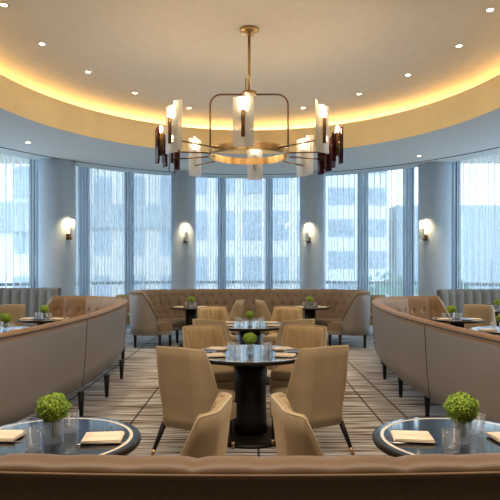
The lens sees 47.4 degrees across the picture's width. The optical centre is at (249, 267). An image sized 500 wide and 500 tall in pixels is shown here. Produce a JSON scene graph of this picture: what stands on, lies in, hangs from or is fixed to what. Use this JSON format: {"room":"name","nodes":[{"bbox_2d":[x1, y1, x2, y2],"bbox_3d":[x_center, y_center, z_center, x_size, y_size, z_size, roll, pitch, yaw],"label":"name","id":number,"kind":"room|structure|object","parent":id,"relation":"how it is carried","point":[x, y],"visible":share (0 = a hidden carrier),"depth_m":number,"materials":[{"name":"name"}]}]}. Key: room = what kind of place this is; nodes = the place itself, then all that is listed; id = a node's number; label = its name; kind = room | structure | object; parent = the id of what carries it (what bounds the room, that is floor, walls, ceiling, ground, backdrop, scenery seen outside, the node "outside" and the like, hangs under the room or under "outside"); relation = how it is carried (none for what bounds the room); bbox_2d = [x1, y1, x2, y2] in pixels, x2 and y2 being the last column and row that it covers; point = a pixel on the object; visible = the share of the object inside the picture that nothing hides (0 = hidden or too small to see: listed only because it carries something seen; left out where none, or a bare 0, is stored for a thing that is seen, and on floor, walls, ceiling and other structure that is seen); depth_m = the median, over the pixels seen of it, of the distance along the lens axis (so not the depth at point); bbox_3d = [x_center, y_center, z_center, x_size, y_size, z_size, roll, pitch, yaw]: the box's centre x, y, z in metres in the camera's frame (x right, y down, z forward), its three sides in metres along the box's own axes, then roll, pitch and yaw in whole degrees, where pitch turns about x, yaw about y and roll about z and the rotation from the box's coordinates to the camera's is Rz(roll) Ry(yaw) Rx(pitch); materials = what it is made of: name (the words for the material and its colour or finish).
{"room":"restaurant","nodes":[
{"label":"restaurant","id":0,"kind":"room"},
{"bbox_2d":[19,328,450,456],"bbox_3d":[0.000,1.550,5.800,16.000,0.100,19.600,0,0,0],"label":"floor","id":1,"kind":"structure","parent":0,"point":[371,401],"depth_m":6.36,"materials":[{"name":"carpet"}]},
{"bbox_2d":[0,304,24,326],"bbox_3d":[-4.145,1.054,9.730,0.535,0.898,0.581,0,0,-37],"label":"dining chair","id":2,"kind":"object","parent":1,"relation":"on","point":[17,311],"visible":0.51,"depth_m":9.54,"materials":[{"name":"beige fabric"}]},
{"bbox_2d":[0,326,26,332],"bbox_3d":[-2.980,1.125,6.950,0.760,0.750,0.760,0,0,0],"label":"round table","id":3,"kind":"object","parent":1,"relation":"on","point":[12,327],"visible":0.19,"depth_m":7.07,"materials":[{"name":"black glass"}]},
{"bbox_2d":[0,313,11,329],"bbox_3d":[-2.981,0.646,6.949,0.146,0.205,0.147,0,0,-36],"label":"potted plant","id":4,"kind":"object","parent":3,"relation":"on","point":[5,318],"visible":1,"depth_m":6.92,"materials":[{"name":"green plant"}]},
{"bbox_2d":[0,159,31,287],"bbox_3d":[-5.363,-0.650,12.523,0.120,4.300,1.262,0,0,44],"label":"window","id":5,"kind":"structure","parent":1,"relation":"on","point":[11,284],"depth_m":12.88,"materials":[{"name":"metal"}]},
{"bbox_2d":[2,154,32,287],"bbox_3d":[-5.160,-0.575,12.295,0.097,4.090,1.004,0,0,44],"label":"sheer curtain","id":6,"kind":"object","parent":1,"relation":"on","point":[13,157],"visible":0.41,"depth_m":12.46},
{"bbox_2d":[0,288,60,326],"bbox_3d":[-4.585,0.940,10.752,1.830,1.120,0.805,0,0,0],"label":"banquette","id":7,"kind":"object","parent":1,"relation":"on","point":[33,298],"visible":0.42,"depth_m":10.99,"materials":[{"name":"grey fabric"}]},
{"bbox_2d":[24,323,36,326],"bbox_3d":[-4.594,1.097,10.691,1.846,0.145,0.583,0,0,-3],"label":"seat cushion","id":8,"kind":"object","parent":7,"relation":"on","point":[26,324],"depth_m":10.51,"materials":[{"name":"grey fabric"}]},
{"bbox_2d":[35,160,38,287],"bbox_3d":[-4.663,-0.575,12.612,0.187,4.090,0.108,0,0,-41],"label":"curtain","id":9,"kind":"object","parent":1,"relation":"on","point":[36,161],"visible":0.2,"depth_m":12.54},
{"bbox_2d":[17,316,69,324],"bbox_3d":[-3.050,1.125,8.450,0.760,0.750,0.760,0,0,0],"label":"round table","id":10,"kind":"object","parent":1,"relation":"on","point":[48,320],"visible":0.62,"depth_m":8.20,"materials":[{"name":"brown wood"}]},
{"bbox_2d":[39,305,48,318],"bbox_3d":[-3.051,0.646,8.451,0.147,0.205,0.146,0,0,-20],"label":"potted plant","id":11,"kind":"object","parent":10,"relation":"on","point":[44,308],"visible":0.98,"depth_m":8.41,"materials":[{"name":"green plant"}]},
{"bbox_2d":[30,159,79,287],"bbox_3d":[-4.506,-0.650,13.281,1.213,4.300,0.120,0,0,-37],"label":"window","id":12,"kind":"structure","parent":1,"relation":"on","point":[30,159],"depth_m":12.90,"materials":[{"name":"metal"}]},
{"bbox_2d":[38,158,74,295],"bbox_3d":[-3.978,-0.348,11.750,0.780,3.696,0.780,0,0,0],"label":"column","id":13,"kind":"structure","parent":1,"relation":"on","point":[56,177],"depth_m":11.44,"materials":[{"name":"paint"}]},
{"bbox_2d":[66,219,74,239],"bbox_3d":[-3.616,-0.775,11.496,0.164,0.410,0.100,0,0,35],"label":"wall sconce","id":14,"kind":"object","parent":13,"relation":"attached to","point":[71,235],"visible":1,"depth_m":11.47,"materials":[{"name":"glass"}]},
{"bbox_2d":[0,296,127,425],"bbox_3d":[-2.603,1.000,6.487,1.956,1.000,7.987,0,0,-4],"label":"booth","id":15,"kind":"object","parent":1,"relation":"on","point":[63,356],"visible":0.97,"depth_m":5.47,"materials":[{"name":"beige leather"}]},
{"bbox_2d":[0,296,126,342],"bbox_3d":[-2.638,0.850,6.483,1.887,0.700,7.971,0,0,-4],"label":"cushion","id":16,"kind":"object","parent":15,"relation":"on","point":[93,319],"depth_m":6.66,"materials":[{"name":"beige leather"}]},
{"bbox_2d":[0,417,140,455],"bbox_3d":[-0.870,1.125,2.500,0.770,0.750,0.770,0,0,0],"label":"round table","id":17,"kind":"object","parent":1,"relation":"on","point":[131,439],"visible":0.58,"depth_m":2.51,"materials":[{"name":"brown wood"}]},
{"bbox_2d":[0,430,27,441],"bbox_3d":[-1.094,0.738,2.515,0.173,0.014,0.143,0,0,3],"label":"folded napkin","id":18,"kind":"object","parent":17,"relation":"on","point":[5,435],"visible":1,"depth_m":2.50,"materials":[{"name":"beige fabric"}]},
{"bbox_2d":[23,427,42,451],"bbox_3d":[-0.894,0.704,2.349,0.074,0.089,0.074,0,0,0],"label":"tumbler","id":19,"kind":"object","parent":17,"relation":"on","point":[42,427],"visible":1,"depth_m":2.34,"materials":[{"name":"clear glass"}]},
{"bbox_2d":[34,392,71,443],"bbox_3d":[-0.848,0.641,2.456,0.155,0.215,0.154,0,0,0],"label":"vase","id":20,"kind":"object","parent":17,"relation":"on","point":[51,407],"visible":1,"depth_m":2.42,"materials":[{"name":"clear glass"}]},
{"bbox_2d":[80,431,124,443],"bbox_3d":[-0.641,0.738,2.486,0.173,0.014,0.143,0,0,-6],"label":"folded napkin","id":21,"kind":"object","parent":17,"relation":"on","point":[108,436],"visible":1,"depth_m":2.46,"materials":[{"name":"beige fabric"}]},
{"bbox_2d":[76,166,79,295],"bbox_3d":[-4.328,-0.575,13.034,0.893,4.090,0.093,0,0,-37],"label":"sheer curtain","id":22,"kind":"object","parent":1,"relation":"on","point":[76,166],"visible":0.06,"depth_m":13.29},
{"bbox_2d":[80,167,89,295],"bbox_3d":[-3.828,-0.575,13.243,0.220,4.090,0.108,0,0,-33],"label":"curtain","id":23,"kind":"object","parent":1,"relation":"on","point":[84,172],"visible":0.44,"depth_m":13.25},
{"bbox_2d":[78,167,123,295],"bbox_3d":[-3.565,-0.650,13.888,1.213,4.300,0.120,0,0,-29],"label":"window","id":24,"kind":"structure","parent":1,"relation":"on","point":[78,167],"depth_m":13.57,"materials":[{"name":"metal"}]},
{"bbox_2d":[90,168,125,296],"bbox_3d":[-3.419,-0.575,13.621,0.897,4.090,0.092,0,0,-29],"label":"sheer curtain","id":25,"kind":"object","parent":1,"relation":"on","point":[90,168],"visible":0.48,"depth_m":13.64,"materials":[{"name":"fabric"}]},
{"bbox_2d":[115,294,129,324],"bbox_3d":[-2.757,1.054,12.774,0.536,0.898,0.581,0,0,-17],"label":"dining chair","id":26,"kind":"object","parent":1,"relation":"on","point":[125,296],"visible":0.16,"depth_m":12.97,"materials":[{"name":"beige fabric"}]},
{"bbox_2d":[126,172,133,328],"bbox_3d":[-2.889,-0.575,13.756,0.204,4.090,0.108,0,0,-24],"label":"curtain","id":27,"kind":"object","parent":1,"relation":"on","point":[129,176],"visible":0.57,"depth_m":13.76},
{"bbox_2d":[124,172,168,283],"bbox_3d":[-2.502,-0.650,14.360,1.301,4.300,0.120,0,0,-20],"label":"window","id":28,"kind":"structure","parent":1,"relation":"on","point":[124,172],"depth_m":14.13,"materials":[{"name":"metal"}]},
{"bbox_2d":[135,173,170,289],"bbox_3d":[-2.379,-0.575,14.084,1.016,4.090,0.097,0,0,-20],"label":"sheer curtain","id":29,"kind":"object","parent":1,"relation":"on","point":[135,173],"visible":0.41,"depth_m":14.07,"materials":[{"name":"fabric"}]},
{"bbox_2d":[171,171,195,334],"bbox_3d":[-1.528,-0.348,13.100,0.620,3.696,0.620,0,0,0],"label":"column","id":30,"kind":"structure","parent":1,"relation":"on","point":[183,186],"depth_m":12.86,"materials":[{"name":"paint"}]},
{"bbox_2d":[184,224,188,242],"bbox_3d":[-1.428,-0.775,12.752,0.100,0.410,0.164,0,0,-16],"label":"wall sconce","id":31,"kind":"object","parent":30,"relation":"attached to","point":[186,238],"visible":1,"depth_m":12.68,"materials":[{"name":"glass"}]},
{"bbox_2d":[171,306,197,346],"bbox_3d":[-1.140,1.125,11.000,0.780,0.750,0.780,0,0,0],"label":"round table","id":32,"kind":"object","parent":1,"relation":"on","point":[190,311],"visible":0.49,"depth_m":10.90,"materials":[{"name":"brown wood"}]},
{"bbox_2d":[151,346,235,454],"bbox_3d":[-0.433,1.054,4.598,0.535,0.898,0.581,0,0,30],"label":"dining chair","id":33,"kind":"object","parent":1,"relation":"on","point":[188,389],"visible":0.93,"depth_m":4.37,"materials":[{"name":"beige fabric"}]},
{"bbox_2d":[218,389,234,402],"bbox_3d":[-0.404,1.067,4.648,0.410,0.105,0.465,0,0,30],"label":"seat cushion","id":34,"kind":"object","parent":33,"relation":"on","point":[231,392],"depth_m":4.70,"materials":[{"name":"beige fabric"}]},
{"bbox_2d":[179,392,232,457],"bbox_3d":[-0.390,1.054,2.636,0.581,0.898,0.535,0,0,9],"label":"dining chair","id":35,"kind":"object","parent":1,"relation":"on","point":[208,436],"visible":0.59,"depth_m":2.42,"materials":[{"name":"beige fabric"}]},
{"bbox_2d":[196,177,216,288],"bbox_3d":[-1.302,-0.575,14.373,1.022,4.090,0.097,0,0,-11],"label":"sheer curtain","id":36,"kind":"object","parent":1,"relation":"on","point":[196,177],"visible":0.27,"depth_m":14.42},
{"bbox_2d":[182,324,233,390],"bbox_3d":[-0.401,1.054,5.853,0.536,0.898,0.581,0,0,-25],"label":"dining chair","id":37,"kind":"object","parent":1,"relation":"on","point":[204,335],"visible":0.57,"depth_m":6.01,"materials":[{"name":"beige fabric"}]},
{"bbox_2d":[211,364,233,381],"bbox_3d":[-0.376,1.067,5.801,0.410,0.105,0.465,0,0,-25],"label":"seat cushion","id":38,"kind":"object","parent":37,"relation":"on","point":[222,373],"depth_m":5.63,"materials":[{"name":"beige fabric"}]},
{"bbox_2d":[192,319,233,367],"bbox_3d":[-0.383,1.054,6.978,0.535,0.898,0.581,0,0,30],"label":"dining chair","id":39,"kind":"object","parent":1,"relation":"on","point":[195,321],"visible":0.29,"depth_m":6.71,"materials":[{"name":"beige fabric"}]},
{"bbox_2d":[198,306,235,344],"bbox_3d":[-0.511,1.054,8.773,0.536,0.898,0.581,0,0,-25],"label":"dining chair","id":40,"kind":"object","parent":1,"relation":"on","point":[207,312],"visible":0.34,"depth_m":8.97,"materials":[{"name":"beige fabric"}]},
{"bbox_2d":[230,334,235,341],"bbox_3d":[-0.486,1.067,8.721,0.410,0.105,0.465,0,0,-25],"label":"seat cushion","id":41,"kind":"object","parent":40,"relation":"on","point":[233,337],"depth_m":8.58,"materials":[{"name":"beige fabric"}]},
{"bbox_2d":[218,178,225,288],"bbox_3d":[-0.705,-0.575,14.344,0.212,4.090,0.103,0,0,-6],"label":"curtain","id":42,"kind":"object","parent":1,"relation":"on","point":[221,181],"visible":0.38,"depth_m":14.33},
{"bbox_2d":[228,300,244,344],"bbox_3d":[-0.415,1.054,10.944,0.581,0.898,0.535,0,0,14],"label":"dining chair","id":43,"kind":"object","parent":1,"relation":"on","point":[236,314],"visible":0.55,"depth_m":10.70,"materials":[{"name":"beige fabric"}]},
{"bbox_2d":[228,178,264,288],"bbox_3d":[-0.109,-0.575,14.488,1.029,4.090,0.107,0,0,0],"label":"sheer curtain","id":44,"kind":"object","parent":1,"relation":"on","point":[247,232],"visible":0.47,"depth_m":14.49,"materials":[{"name":"fabric"}]},
{"bbox_2d":[0,453,499,499],"bbox_3d":[0.000,0.967,1.684,4.004,1.066,0.877,0,0,0],"label":"banquette","id":45,"kind":"object","parent":1,"relation":"on","point":[23,476],"visible":1,"depth_m":1.26,"materials":[{"name":"leather"}]},
{"bbox_2d":[129,289,370,347],"bbox_3d":[0.000,0.970,11.299,4.685,1.060,1.624,0,0,0],"label":"banquette","id":46,"kind":"object","parent":1,"relation":"on","point":[151,313],"visible":0.78,"depth_m":11.78,"materials":[{"name":"beige leather"}]},
{"bbox_2d":[158,318,341,330],"bbox_3d":[0.000,1.097,11.285,4.323,0.145,1.338,0,0,0],"label":"seat cushion","id":47,"kind":"object","parent":46,"relation":"on","point":[164,324],"depth_m":11.29,"materials":[{"name":"fabric"}]},
{"bbox_2d":[130,289,369,318],"bbox_3d":[0.000,0.820,11.299,4.666,0.760,1.606,0,0,0],"label":"cushion","id":48,"kind":"object","parent":46,"relation":"on","point":[154,303],"depth_m":11.85,"materials":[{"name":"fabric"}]},
{"bbox_2d":[201,345,298,448],"bbox_3d":[0.000,1.125,5.050,1.070,0.750,1.070,0,0,0],"label":"round table","id":49,"kind":"object","parent":1,"relation":"on","point":[252,431],"visible":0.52,"depth_m":4.91,"materials":[{"name":"brown wood"}]},
{"bbox_2d":[207,353,225,356],"bbox_3d":[-0.300,0.738,4.840,0.173,0.014,0.143,0,0,-14],"label":"folded napkin","id":50,"kind":"object","parent":49,"relation":"on","point":[208,354],"visible":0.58,"depth_m":4.79,"materials":[{"name":"beige fabric"}]},
{"bbox_2d":[207,347,227,350],"bbox_3d":[-0.300,0.738,5.230,0.173,0.014,0.143,0,0,14],"label":"folded napkin","id":51,"kind":"object","parent":49,"relation":"on","point":[213,348],"visible":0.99,"depth_m":5.18,"materials":[{"name":"beige fabric"}]},
{"bbox_2d":[243,332,256,352],"bbox_3d":[-0.001,0.656,5.031,0.132,0.185,0.133,0,0,38],"label":"vase","id":52,"kind":"object","parent":49,"relation":"on","point":[249,338],"visible":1,"depth_m":5.00,"materials":[{"name":"green plant"}]},
{"bbox_2d":[272,346,293,350],"bbox_3d":[0.300,0.738,5.230,0.173,0.014,0.143,0,0,-14],"label":"folded napkin","id":53,"kind":"object","parent":49,"relation":"on","point":[288,347],"visible":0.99,"depth_m":5.18,"materials":[{"name":"beige fabric"}]},
{"bbox_2d":[274,353,296,356],"bbox_3d":[0.300,0.738,4.840,0.173,0.014,0.143,0,0,14],"label":"folded napkin","id":54,"kind":"object","parent":49,"relation":"on","point":[276,354],"visible":1,"depth_m":4.82,"materials":[{"name":"beige fabric"}]},
{"bbox_2d":[283,349,299,353],"bbox_3d":[0.395,0.741,5.045,0.204,0.016,0.204,0,0,0],"label":"plate","id":55,"kind":"object","parent":49,"relation":"on","point":[296,351],"visible":0.62,"depth_m":5.07,"materials":[{"name":"ceramic"}]},
{"bbox_2d":[228,321,280,384],"bbox_3d":[0.000,1.125,7.550,1.070,0.750,1.070,0,0,0],"label":"round table","id":56,"kind":"object","parent":1,"relation":"on","point":[255,327],"visible":0.38,"depth_m":7.44,"materials":[{"name":"brown wood"}]},
{"bbox_2d":[245,311,254,323],"bbox_3d":[0.001,0.656,7.529,0.133,0.185,0.132,0,0,-44],"label":"plant","id":57,"kind":"object","parent":56,"relation":"on","point":[249,315],"visible":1,"depth_m":7.50,"materials":[{"name":"green plant"}]},
{"bbox_2d":[255,300,271,344],"bbox_3d":[0.415,1.054,10.944,0.581,0.898,0.535,0,0,-14],"label":"dining chair","id":58,"kind":"object","parent":1,"relation":"on","point":[263,314],"visible":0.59,"depth_m":10.70,"materials":[{"name":"beige fabric"}]},
{"bbox_2d":[265,178,272,288],"bbox_3d":[0.482,-0.575,14.362,0.193,4.090,0.114,0,0,0],"label":"curtain","id":59,"kind":"object","parent":1,"relation":"on","point":[268,181],"visible":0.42,"depth_m":14.36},
{"bbox_2d":[264,306,301,345],"bbox_3d":[0.511,1.054,8.773,0.536,0.898,0.581,0,0,25],"label":"dining chair","id":60,"kind":"object","parent":1,"relation":"on","point":[280,313],"visible":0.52,"depth_m":8.95,"materials":[{"name":"beige fabric"}]},
{"bbox_2d":[264,332,277,341],"bbox_3d":[0.486,1.067,8.721,0.410,0.105,0.465,0,0,25],"label":"seat cushion","id":61,"kind":"object","parent":60,"relation":"on","point":[272,336],"depth_m":8.57,"materials":[{"name":"beige fabric"}]},
{"bbox_2d":[274,178,299,288],"bbox_3d":[1.104,-0.575,14.406,1.079,4.090,0.098,0,0,9],"label":"sheer curtain","id":62,"kind":"object","parent":1,"relation":"on","point":[274,178],"visible":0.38,"depth_m":14.44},
{"bbox_2d":[266,319,314,376],"bbox_3d":[0.473,1.054,6.978,0.535,0.898,0.581,0,0,-30],"label":"dining chair","id":63,"kind":"object","parent":1,"relation":"on","point":[284,323],"visible":0.23,"depth_m":6.72,"materials":[{"name":"beige fabric"}]},
{"bbox_2d":[271,392,323,455],"bbox_3d":[0.405,1.054,2.636,0.581,0.898,0.535,0,0,-9],"label":"dining chair","id":64,"kind":"object","parent":1,"relation":"on","point":[294,435],"visible":0.49,"depth_m":2.42,"materials":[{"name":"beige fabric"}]},
{"bbox_2d":[270,324,326,417],"bbox_3d":[0.501,1.054,5.853,0.536,0.898,0.581,0,0,25],"label":"dining chair","id":65,"kind":"object","parent":1,"relation":"on","point":[300,336],"visible":0.45,"depth_m":6.01,"materials":[{"name":"beige fabric"}]},
{"bbox_2d":[270,364,293,380],"bbox_3d":[0.476,1.067,5.801,0.410,0.105,0.465,0,0,25],"label":"seat cushion","id":66,"kind":"object","parent":65,"relation":"on","point":[283,372],"depth_m":5.65,"materials":[{"name":"beige fabric"}]},
{"bbox_2d":[300,171,322,288],"bbox_3d":[1.413,-0.348,13.100,0.600,3.696,0.600,0,0,0],"label":"column","id":67,"kind":"structure","parent":1,"relation":"on","point":[311,186],"depth_m":12.86,"materials":[{"name":"paint"}]},
{"bbox_2d":[305,224,310,242],"bbox_3d":[1.296,-0.775,12.768,0.100,0.410,0.164,0,0,19],"label":"wall sconce","id":68,"kind":"object","parent":67,"relation":"attached to","point":[307,238],"visible":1,"depth_m":12.70,"materials":[{"name":"glass"}]},
{"bbox_2d":[270,345,354,454],"bbox_3d":[0.482,1.054,4.658,0.535,0.898,0.581,0,0,-29],"label":"dining chair","id":69,"kind":"object","parent":1,"relation":"on","point":[316,388],"visible":0.92,"depth_m":4.42,"materials":[{"name":"beige fabric"}]},
{"bbox_2d":[271,387,287,394],"bbox_3d":[0.454,1.067,4.708,0.410,0.105,0.465,0,0,-29],"label":"seat cushion","id":70,"kind":"object","parent":69,"relation":"on","point":[283,390],"depth_m":4.76,"materials":[{"name":"beige fabric"}]},
{"bbox_2d":[302,306,330,324],"bbox_3d":[1.160,1.125,11.000,0.780,0.750,0.780,0,0,0],"label":"round table","id":71,"kind":"object","parent":1,"relation":"on","point":[310,311],"visible":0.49,"depth_m":10.90,"materials":[{"name":"brown wood"}]},
{"bbox_2d":[324,174,357,289],"bbox_3d":[2.211,-0.575,14.141,1.007,4.090,0.096,0,0,18],"label":"sheer curtain","id":72,"kind":"object","parent":1,"relation":"on","point":[349,174],"visible":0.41,"depth_m":14.10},
{"bbox_2d":[323,173,367,290],"bbox_3d":[2.326,-0.650,14.421,1.293,4.300,0.120,0,0,18],"label":"window","id":73,"kind":"structure","parent":1,"relation":"on","point":[367,173],"depth_m":14.16,"materials":[{"name":"metal"}]},
{"bbox_2d":[358,173,366,289],"bbox_3d":[2.729,-0.575,13.826,0.240,4.090,0.106,0,0,22],"label":"curtain","id":74,"kind":"object","parent":1,"relation":"on","point":[362,178],"visible":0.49,"depth_m":13.83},
{"bbox_2d":[370,295,385,325],"bbox_3d":[2.757,1.054,12.624,0.535,0.898,0.581,0,0,17],"label":"dining chair","id":75,"kind":"object","parent":1,"relation":"on","point":[372,297],"visible":0.21,"depth_m":12.83,"materials":[{"name":"beige fabric"}]},
{"bbox_2d":[368,169,402,328],"bbox_3d":[3.264,-0.575,13.702,0.866,4.090,0.094,0,0,27],"label":"sheer curtain","id":76,"kind":"object","parent":1,"relation":"on","point":[399,169],"visible":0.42,"depth_m":13.74,"materials":[{"name":"fabric"}]},
{"bbox_2d":[369,168,413,327],"bbox_3d":[3.399,-0.650,13.975,1.220,4.300,0.120,0,0,27],"label":"window","id":77,"kind":"structure","parent":1,"relation":"on","point":[413,168],"depth_m":13.64,"materials":[{"name":"metal"}]},
{"bbox_2d":[403,168,411,295],"bbox_3d":[3.681,-0.575,13.338,0.245,4.090,0.106,0,0,32],"label":"curtain","id":78,"kind":"object","parent":1,"relation":"on","point":[407,173],"visible":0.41,"depth_m":13.34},
{"bbox_2d":[414,168,417,295],"bbox_3d":[4.175,-0.575,13.148,0.820,4.090,0.090,0,0,35],"label":"sheer curtain","id":79,"kind":"object","parent":1,"relation":"on","point":[414,168],"visible":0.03,"depth_m":13.34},
{"bbox_2d":[418,162,450,295],"bbox_3d":[3.917,-0.348,12.100,0.730,3.696,0.730,0,0,0],"label":"column","id":80,"kind":"structure","parent":1,"relation":"on","point":[434,178],"depth_m":11.82,"materials":[{"name":"paint"}]},
{"bbox_2d":[419,220,427,240],"bbox_3d":[3.601,-0.775,11.828,0.164,0.410,0.100,0,0,-41],"label":"wall sconce","id":81,"kind":"object","parent":80,"relation":"attached to","point":[422,236],"visible":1,"depth_m":11.79,"materials":[{"name":"glass"}]},
{"bbox_2d":[371,296,499,422],"bbox_3d":[2.580,1.000,6.471,1.901,1.000,7.982,0,0,3],"label":"booth","id":82,"kind":"object","parent":1,"relation":"on","point":[438,360],"visible":0.98,"depth_m":5.33,"materials":[{"name":"beige leather"}]},
{"bbox_2d":[372,296,499,346],"bbox_3d":[2.570,0.850,6.463,1.858,0.700,7.962,0,0,2],"label":"backrest","id":83,"kind":"object","parent":82,"relation":"on","point":[398,321],"depth_m":6.29,"materials":[{"name":"beige leather"}]},
{"bbox_2d":[372,417,499,456],"bbox_3d":[0.930,1.125,2.500,0.770,0.750,0.770,0,0,0],"label":"round table","id":84,"kind":"object","parent":1,"relation":"on","point":[381,436],"visible":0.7,"depth_m":2.52,"materials":[{"name":"brown wood"}]},
{"bbox_2d":[391,430,434,442],"bbox_3d":[0.711,0.738,2.500,0.173,0.014,0.143,0,0,7],"label":"folded napkin","id":85,"kind":"object","parent":84,"relation":"on","point":[397,435],"visible":1,"depth_m":2.48,"materials":[{"name":"beige fabric"}]},
{"bbox_2d":[441,429,460,453],"bbox_3d":[0.819,0.704,2.323,0.074,0.089,0.074,0,0,0],"label":"tumbler","id":86,"kind":"object","parent":84,"relation":"on","point":[441,429],"visible":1,"depth_m":2.31,"materials":[{"name":"clear glass"}]},
{"bbox_2d":[443,391,479,444],"bbox_3d":[0.909,0.641,2.449,0.154,0.215,0.155,0,0,-21],"label":"vase","id":87,"kind":"object","parent":84,"relation":"on","point":[463,408],"visible":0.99,"depth_m":2.42,"materials":[{"name":"green plant"}]},
{"bbox_2d":[486,432,499,442],"bbox_3d":[1.142,0.738,2.486,0.173,0.014,0.143,0,0,-6],"label":"folded napkin","id":88,"kind":"object","parent":84,"relation":"on","point":[494,435],"visible":1,"depth_m":2.50,"materials":[{"name":"beige fabric"}]},
{"bbox_2d":[412,161,459,295],"bbox_3d":[4.338,-0.650,13.406,1.163,4.300,0.120,0,0,35],"label":"window","id":89,"kind":"structure","parent":1,"relation":"on","point":[456,161],"depth_m":13.05,"materials":[{"name":"metal"}]},
{"bbox_2d":[449,161,455,288],"bbox_3d":[4.504,-0.575,12.748,0.210,4.090,0.107,0,0,40],"label":"curtain","id":90,"kind":"object","parent":1,"relation":"on","point":[453,164],"visible":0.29,"depth_m":12.72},
{"bbox_2d":[430,317,484,327],"bbox_3d":[3.050,1.125,8.400,0.760,0.750,0.760,0,0,0],"label":"round table","id":91,"kind":"object","parent":1,"relation":"on","point":[456,321],"visible":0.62,"depth_m":8.19,"materials":[{"name":"brown wood"}]},
{"bbox_2d":[446,305,456,317],"bbox_3d":[2.970,0.646,8.401,0.147,0.205,0.146,0,0,-13],"label":"vase","id":92,"kind":"object","parent":91,"relation":"on","point":[451,309],"visible":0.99,"depth_m":8.36,"materials":[{"name":"green plant"}]},
{"bbox_2d":[436,289,499,327],"bbox_3d":[4.608,0.955,10.857,1.986,1.090,0.714,0,0,0],"label":"banquette","id":93,"kind":"object","parent":1,"relation":"on","point":[457,298],"visible":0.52,"depth_m":11.04,"materials":[{"name":"grey fabric"}]},
{"bbox_2d":[457,154,498,288],"bbox_3d":[5.053,-0.575,12.401,1.101,4.090,0.098,0,0,44],"label":"sheer curtain","id":94,"kind":"object","parent":1,"relation":"on","point":[494,154],"visible":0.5,"depth_m":12.45,"materials":[{"name":"fabric"}]},
{"bbox_2d":[458,161,499,288],"bbox_3d":[5.239,-0.650,12.641,1.386,4.300,0.120,0,0,44],"label":"window","id":95,"kind":"structure","parent":1,"relation":"on","point":[460,283],"depth_m":13.02,"materials":[{"name":"metal"}]},
{"bbox_2d":[464,304,496,328],"bbox_3d":[3.945,1.054,9.700,0.535,0.898,0.581,0,0,37],"label":"dining chair","id":96,"kind":"object","parent":1,"relation":"on","point":[486,312],"visible":0.49,"depth_m":9.45,"materials":[{"name":"beige fabric"}]},
{"bbox_2d":[469,326,499,334],"bbox_3d":[3.080,1.125,6.950,0.760,0.750,0.760,0,0,0],"label":"round table","id":97,"kind":"object","parent":1,"relation":"on","point":[484,327],"visible":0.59,"depth_m":6.95,"materials":[{"name":"brown wood"}]},
{"bbox_2d":[494,309,499,326],"bbox_3d":[4.420,1.125,10.120,0.760,0.750,0.760,0,0,0],"label":"round table","id":98,"kind":"object","parent":1,"relation":"on","point":[497,311],"visible":0.14,"depth_m":10.04,"materials":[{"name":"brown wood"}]},
{"bbox_2d":[493,299,499,308],"bbox_3d":[4.399,0.646,10.121,0.147,0.205,0.146,0,0,-24],"label":"vase","id":99,"kind":"object","parent":98,"relation":"on","point":[496,301],"visible":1,"depth_m":10.09,"materials":[{"name":"green plant"}]},
{"bbox_2d":[0,0,499,163],"bbox_3d":[0.000,-2.900,5.800,16.000,0.100,19.600,0,0,0],"label":"ceiling","id":100,"kind":"structure","parent":0,"point":[192,52],"depth_m":7.54,"materials":[{"name":"paint"}]},
{"bbox_2d":[155,25,342,179],"bbox_3d":[-0.011,-2.011,6.818,2.167,1.673,2.153,0,0,-19],"label":"chandelier","id":101,"kind":"object","parent":100,"relation":"hanging from","point":[327,148],"visible":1,"depth_m":6.64,"materials":[{"name":"glass"}]},
{"bbox_2d":[0,108,499,177],"bbox_3d":[0.000,-2.520,7.000,11.600,0.640,14.000,0,0,0],"label":"ceiling","id":102,"kind":"structure","parent":0,"point":[482,132],"depth_m":10.67,"materials":[{"name":"paint"}]},
{"bbox_2d":[0,74,499,153],"bbox_3d":[0.000,-2.430,7.000,10.000,0.460,11.000,0,0,0],"label":"trim","id":103,"kind":"structure","parent":102,"relation":"attached to","point":[18,99],"depth_m":9.54,"materials":[{"name":"paint"}]},
{"bbox_2d":[0,147,499,174],"bbox_3d":[0.000,-2.230,7.000,10.730,0.060,12.950,0,0,0],"label":"trim","id":104,"kind":"structure","parent":102,"relation":"attached to","point":[0,147],"depth_m":12.15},
{"label":"outside","id":105,"kind":"structure","parent":0,"visible":0},
{"bbox_3d":[0.000,7.600,53.000,120.000,0.200,74.000,0,0,0],"label":"street","id":106,"kind":"object","parent":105,"visible":0},
{"bbox_2d":[0,164,75,295],"bbox_3d":[-15.750,-1.500,30.875,12.700,18.000,8.250,0,0,0],"label":"office building","id":107,"kind":"structure","parent":106,"relation":"on","point":[2,166],"depth_m":27.00,"materials":[{"name":"white"}]},
{"bbox_2d":[92,168,170,296],"bbox_3d":[-6.000,-3.500,33.875,5.400,22.000,8.250,0,0,0],"label":"office building","id":108,"kind":"structure","parent":106,"relation":"on","point":[107,171],"depth_m":29.99,"materials":[{"name":"stone"}]},
{"bbox_2d":[198,177,299,288],"bbox_3d":[0.100,-3.500,29.970,6.200,22.000,8.060,0,0,0],"label":"office building","id":109,"kind":"structure","parent":106,"relation":"on","point":[198,177],"depth_m":26.00,"materials":[{"name":"glass"}]},
{"bbox_2d":[323,171,387,296],"bbox_3d":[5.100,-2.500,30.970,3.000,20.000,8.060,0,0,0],"label":"office building","id":110,"kind":"structure","parent":106,"relation":"on","point":[381,171],"depth_m":27.00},
{"bbox_2d":[355,271,415,296],"bbox_3d":[5.169,3.810,21.982,2.745,7.382,2.796,0,0,0],"label":"street tree","id":111,"kind":"object","parent":106,"relation":"on","point":[390,271],"visible":0.09,"depth_m":21.82,"materials":[{"name":"green plant"}]},
{"bbox_2d":[389,205,499,295],"bbox_3d":[14.600,2.200,31.970,14.800,10.600,8.060,0,0,0],"label":"office building","id":112,"kind":"structure","parent":106,"relation":"on","point":[466,207],"depth_m":28.00,"materials":[{"name":"glass"}]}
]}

